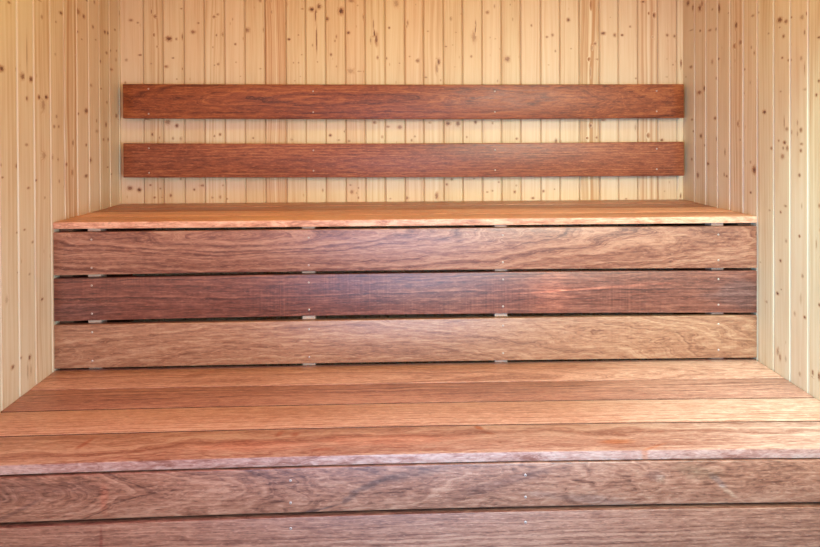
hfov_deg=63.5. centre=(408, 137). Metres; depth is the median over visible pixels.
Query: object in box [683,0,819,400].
wall
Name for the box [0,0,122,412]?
wall
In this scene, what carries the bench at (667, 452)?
on the floor
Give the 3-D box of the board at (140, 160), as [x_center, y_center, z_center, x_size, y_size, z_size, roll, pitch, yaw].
[-0.004,0.082,2.453,2.061,0.131,0.046,0,0,-2]
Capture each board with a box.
[123,84,683,118]
[123,142,683,177]
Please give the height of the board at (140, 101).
0.131 m
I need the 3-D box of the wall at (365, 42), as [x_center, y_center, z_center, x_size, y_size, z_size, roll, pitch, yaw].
[-0.009,0.090,2.491,2.100,2.100,0.030,0,0,-2]
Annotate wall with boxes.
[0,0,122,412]
[120,0,682,367]
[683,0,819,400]
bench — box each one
[0,358,819,546]
[53,199,756,368]
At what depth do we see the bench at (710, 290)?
1.98 m

